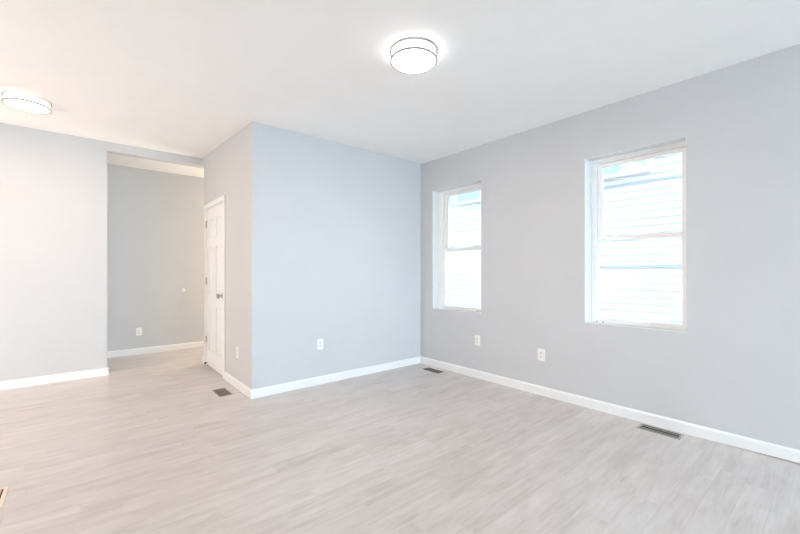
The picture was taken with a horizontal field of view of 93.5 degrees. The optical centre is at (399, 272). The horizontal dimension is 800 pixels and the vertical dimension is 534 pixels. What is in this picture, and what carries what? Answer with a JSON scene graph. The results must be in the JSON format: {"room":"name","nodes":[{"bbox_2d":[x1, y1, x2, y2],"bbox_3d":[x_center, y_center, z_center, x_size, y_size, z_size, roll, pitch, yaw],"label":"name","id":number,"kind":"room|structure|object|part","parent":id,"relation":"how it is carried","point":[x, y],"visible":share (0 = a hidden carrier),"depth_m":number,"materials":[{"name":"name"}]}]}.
{"room":"empty living room","nodes":[
{"label":"empty living room","id":0,"kind":"room"},
{"bbox_2d":[0,123,201,380],"bbox_3d":[-4.844,-0.218,3.453,5.466,2.900,0.120,0,0,-40],"label":"wall","id":1,"kind":"structure","parent":0,"point":[53,185],"depth_m":4.21,"materials":[{"name":"grey paint"}]},
{"bbox_2d":[0,366,108,389],"bbox_3d":[-5.228,1.188,3.119,4.449,0.088,0.134,0,0,-40],"label":"baseboard","id":2,"kind":"structure","parent":1,"relation":"attached to","point":[10,384],"depth_m":4.18,"materials":[{"name":"white wood"}]},
{"bbox_2d":[107,164,203,351],"bbox_3d":[-4.730,-0.218,5.065,7.722,2.900,0.120,0,0,-40],"label":"wall","id":3,"kind":"structure","parent":0,"point":[155,219],"depth_m":5.78,"materials":[{"name":"grey paint"}]},
{"bbox_2d":[136,328,141,335],"bbox_3d":[-3.926,0.896,5.661,0.074,0.118,0.008,0,0,-40],"label":"power outlet","id":4,"kind":"object","parent":3,"relation":"attached to","point":[138,330],"visible":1,"depth_m":5.66,"materials":[{"name":"white plastic"}]},
{"bbox_2d":[107,341,203,357],"bbox_3d":[-4.687,1.188,5.014,7.722,0.088,0.014,0,0,-40],"label":"baseboard","id":5,"kind":"structure","parent":3,"relation":"attached to","point":[126,352],"depth_m":5.77,"materials":[{"name":"white wood"}]},
{"bbox_2d":[200,124,247,386],"bbox_3d":[-2.113,-0.218,4.550,0.120,2.900,1.973,0,0,-40],"label":"wall","id":6,"kind":"structure","parent":0,"point":[225,167],"depth_m":4.08,"materials":[{"name":"grey paint"}]},
{"bbox_2d":[204,195,224,378],"bbox_3d":[-2.289,0.170,4.708,0.184,2.123,0.931,0,0,-40],"label":"door","id":7,"kind":"structure","parent":6,"relation":"in","point":[214,211],"depth_m":4.70,"materials":[{"name":"white paint"}]},
{"bbox_2d":[203,357,251,397],"bbox_3d":[-2.012,1.188,4.419,0.134,0.088,1.882,0,0,-40],"label":"baseboard","id":8,"kind":"structure","parent":6,"relation":"attached to","point":[237,384],"depth_m":3.97,"materials":[{"name":"white wood"}]},
{"bbox_2d":[236,346,238,357],"bbox_3d":[-1.725,0.852,3.992,0.008,0.118,0.074,0,0,-40],"label":"power outlet","id":9,"kind":"object","parent":6,"relation":"attached to","point":[237,348],"visible":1,"depth_m":3.98,"materials":[{"name":"white plastic"}]},
{"bbox_2d":[248,121,419,388],"bbox_3d":[-0.622,-0.143,4.441,2.256,2.750,0.120,0,0,-40],"label":"wall","id":10,"kind":"structure","parent":0,"point":[334,228],"depth_m":4.18,"materials":[{"name":"grey paint"}]},
{"bbox_2d":[317,339,322,349],"bbox_3d":[-0.877,0.793,4.142,0.074,0.118,0.008,0,0,-40],"label":"power outlet","id":11,"kind":"object","parent":10,"relation":"attached to","point":[319,341],"visible":1,"depth_m":4.13,"materials":[{"name":"white plastic"}]},
{"bbox_2d":[250,356,420,398],"bbox_3d":[-0.584,1.188,4.386,2.270,0.088,0.014,0,0,-40],"label":"baseboard","id":12,"kind":"structure","parent":10,"relation":"attached to","point":[289,386],"depth_m":4.20,"materials":[{"name":"white wood"}]},
{"bbox_2d":[0,347,799,533],"bbox_3d":[-0.991,1.292,0.708,8.042,0.120,11.602,0,0,-40],"label":"floor","id":13,"kind":"structure","parent":0,"point":[145,446],"depth_m":2.37,"materials":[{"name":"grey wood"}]},
{"bbox_2d":[0,486,8,507],"bbox_3d":[-2.221,1.230,2.021,0.144,0.004,0.255,0,0,-40],"label":"floor vent","id":14,"kind":"object","parent":13,"relation":"in","point":[3,491],"visible":1,"depth_m":2.09,"materials":[{"name":"brown wood"}]},
{"bbox_2d":[212,388,231,396],"bbox_3d":[-1.821,1.230,3.856,0.122,0.004,0.270,0,0,-40],"label":"floor vent","id":15,"kind":"object","parent":13,"relation":"in","point":[221,392],"visible":1,"depth_m":3.85,"materials":[{"name":"brown metal"}]},
{"bbox_2d":[423,367,443,372],"bbox_3d":[0.415,1.230,4.717,0.112,0.004,0.280,0,0,-40],"label":"floor vent","id":16,"kind":"object","parent":13,"relation":"in","point":[428,368],"visible":1,"depth_m":4.71,"materials":[{"name":"grey metal"}]},
{"bbox_2d":[425,368,441,372],"bbox_3d":[0.415,1.230,4.717,0.092,0.003,0.260,0,0,-40],"label":"grille","id":17,"kind":"object","parent":16,"relation":"attached to","point":[429,369],"depth_m":4.70,"materials":[{"name":"grey metal"}]},
{"bbox_2d":[636,423,683,439],"bbox_3d":[2.010,1.230,2.913,0.128,0.004,0.286,0,0,-40],"label":"floor vent","id":18,"kind":"object","parent":13,"relation":"in","point":[646,427],"visible":1,"depth_m":2.91,"materials":[{"name":"silver metal"}]},
{"bbox_2d":[642,425,679,436],"bbox_3d":[2.010,1.230,2.913,0.054,0.002,0.252,0,0,-40],"label":"grille","id":19,"kind":"object","parent":18,"relation":"attached to","point":[658,430],"depth_m":2.91,"materials":[{"name":"silver metal"}]},
{"bbox_2d":[0,0,799,177],"bbox_3d":[-0.991,-1.593,0.708,8.042,0.250,11.602,0,0,-40],"label":"ceiling","id":20,"kind":"structure","parent":0,"point":[182,77],"depth_m":2.61,"materials":[{"name":"white paint"}]},
{"bbox_2d":[1,91,51,113],"bbox_3d":[-3.254,-1.476,3.288,0.314,0.073,0.314,0,0,-40],"label":"ceiling lamp","id":21,"kind":"object","parent":20,"relation":"attached to","point":[24,102],"visible":1,"depth_m":3.23,"materials":[{"name":"white glass"}]},
{"bbox_2d":[390,38,436,73],"bbox_3d":[0.092,-1.432,2.508,0.312,0.073,0.312,0,0,-40],"label":"ceiling lamp","id":22,"kind":"object","parent":20,"relation":"attached to","point":[409,55],"visible":1,"depth_m":2.45,"materials":[{"name":"white glass"}]},
{"bbox_2d":[420,44,799,463],"bbox_3d":[1.963,-0.218,3.287,0.200,2.900,11.482,0,0,-40],"label":"wall","id":23,"kind":"structure","parent":0,"point":[735,367],"depth_m":2.95,"materials":[{"name":"grey paint"}]},
{"bbox_2d":[433,180,480,313],"bbox_3d":[0.769,-0.294,4.689,0.186,1.548,0.835,0,0,-40],"label":"window","id":24,"kind":"structure","parent":23,"relation":"in","point":[441,197],"depth_m":4.97,"materials":[{"name":"white paint"}]},
{"bbox_3d":[0.836,-0.655,4.723,0.004,0.686,0.638,0,0,-40],"label":"pane","id":25,"kind":"part","parent":24,"relation":"part of","materials":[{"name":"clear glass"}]},
{"bbox_3d":[0.807,0.074,4.708,0.034,0.776,0.748,0,0,-40],"label":"sash","id":26,"kind":"part","parent":24,"relation":"part of","materials":[{"name":"clear glass"}]},
{"bbox_3d":[0.836,-0.654,4.723,0.022,0.752,0.718,0,0,-40],"label":"sash","id":27,"kind":"part","parent":24,"relation":"part of","materials":[{"name":"clear glass"}]},
{"bbox_2d":[475,335,479,345],"bbox_3d":[0.901,0.795,4.382,0.008,0.118,0.074,0,0,-40],"label":"power outlet","id":28,"kind":"object","parent":23,"relation":"attached to","point":[477,337],"visible":1,"depth_m":4.38,"materials":[{"name":"white plastic"}]},
{"bbox_2d":[538,349,544,360],"bbox_3d":[1.415,0.830,3.774,0.008,0.118,0.074,0,0,-40],"label":"power outlet","id":29,"kind":"object","parent":23,"relation":"attached to","point":[541,352],"visible":1,"depth_m":3.77,"materials":[{"name":"white plastic"}]},
{"bbox_2d":[420,356,799,462],"bbox_3d":[2.936,1.188,1.972,0.014,0.088,8.218,0,0,-40],"label":"baseboard","id":30,"kind":"structure","parent":23,"relation":"attached to","point":[755,445],"depth_m":3.10,"materials":[{"name":"white wood"}]},
{"bbox_2d":[585,136,685,332],"bbox_3d":[2.017,-0.288,3.214,0.186,1.500,0.781,0,0,-40],"label":"window","id":31,"kind":"structure","parent":23,"relation":"in","point":[594,166],"depth_m":3.42,"materials":[{"name":"white paint"}]},
{"bbox_3d":[2.046,0.061,3.243,0.034,0.765,0.719,0,0,-40],"label":"sash","id":32,"kind":"part","parent":31,"relation":"part of","materials":[{"name":"clear glass"}]},
{"bbox_3d":[2.075,-0.643,3.258,0.022,0.715,0.689,0,0,-40],"label":"sash","id":33,"kind":"part","parent":31,"relation":"part of","materials":[{"name":"clear glass"}]},
{"label":"outside","id":34,"kind":"structure","parent":0,"visible":0},
{"bbox_3d":[2.290,2.132,1.938,34.000,0.200,36.000,0,0,-40],"label":"ground","id":35,"kind":"structure","parent":34,"visible":0},
{"bbox_2d":[446,152,681,324],"bbox_3d":[4.287,-4.918,8.213,4.045,13.900,25.000,0,0,-40],"label":"neighbouring house","id":36,"kind":"structure","parent":35,"relation":"on","point":[641,279],"depth_m":5.90,"materials":[{"name":"white plastic"}]},
{"bbox_3d":[1.526,-2.198,8.379,0.007,1.240,0.640,0,0,-40],"label":"pane","id":37,"kind":"part","parent":36,"relation":"part of","materials":[{"name":"glass"}]},
{"bbox_3d":[3.535,-2.198,6.005,0.007,1.240,0.700,0,0,-40],"label":"pane","id":38,"kind":"part","parent":36,"relation":"part of","materials":[{"name":"glass"}]}
]}

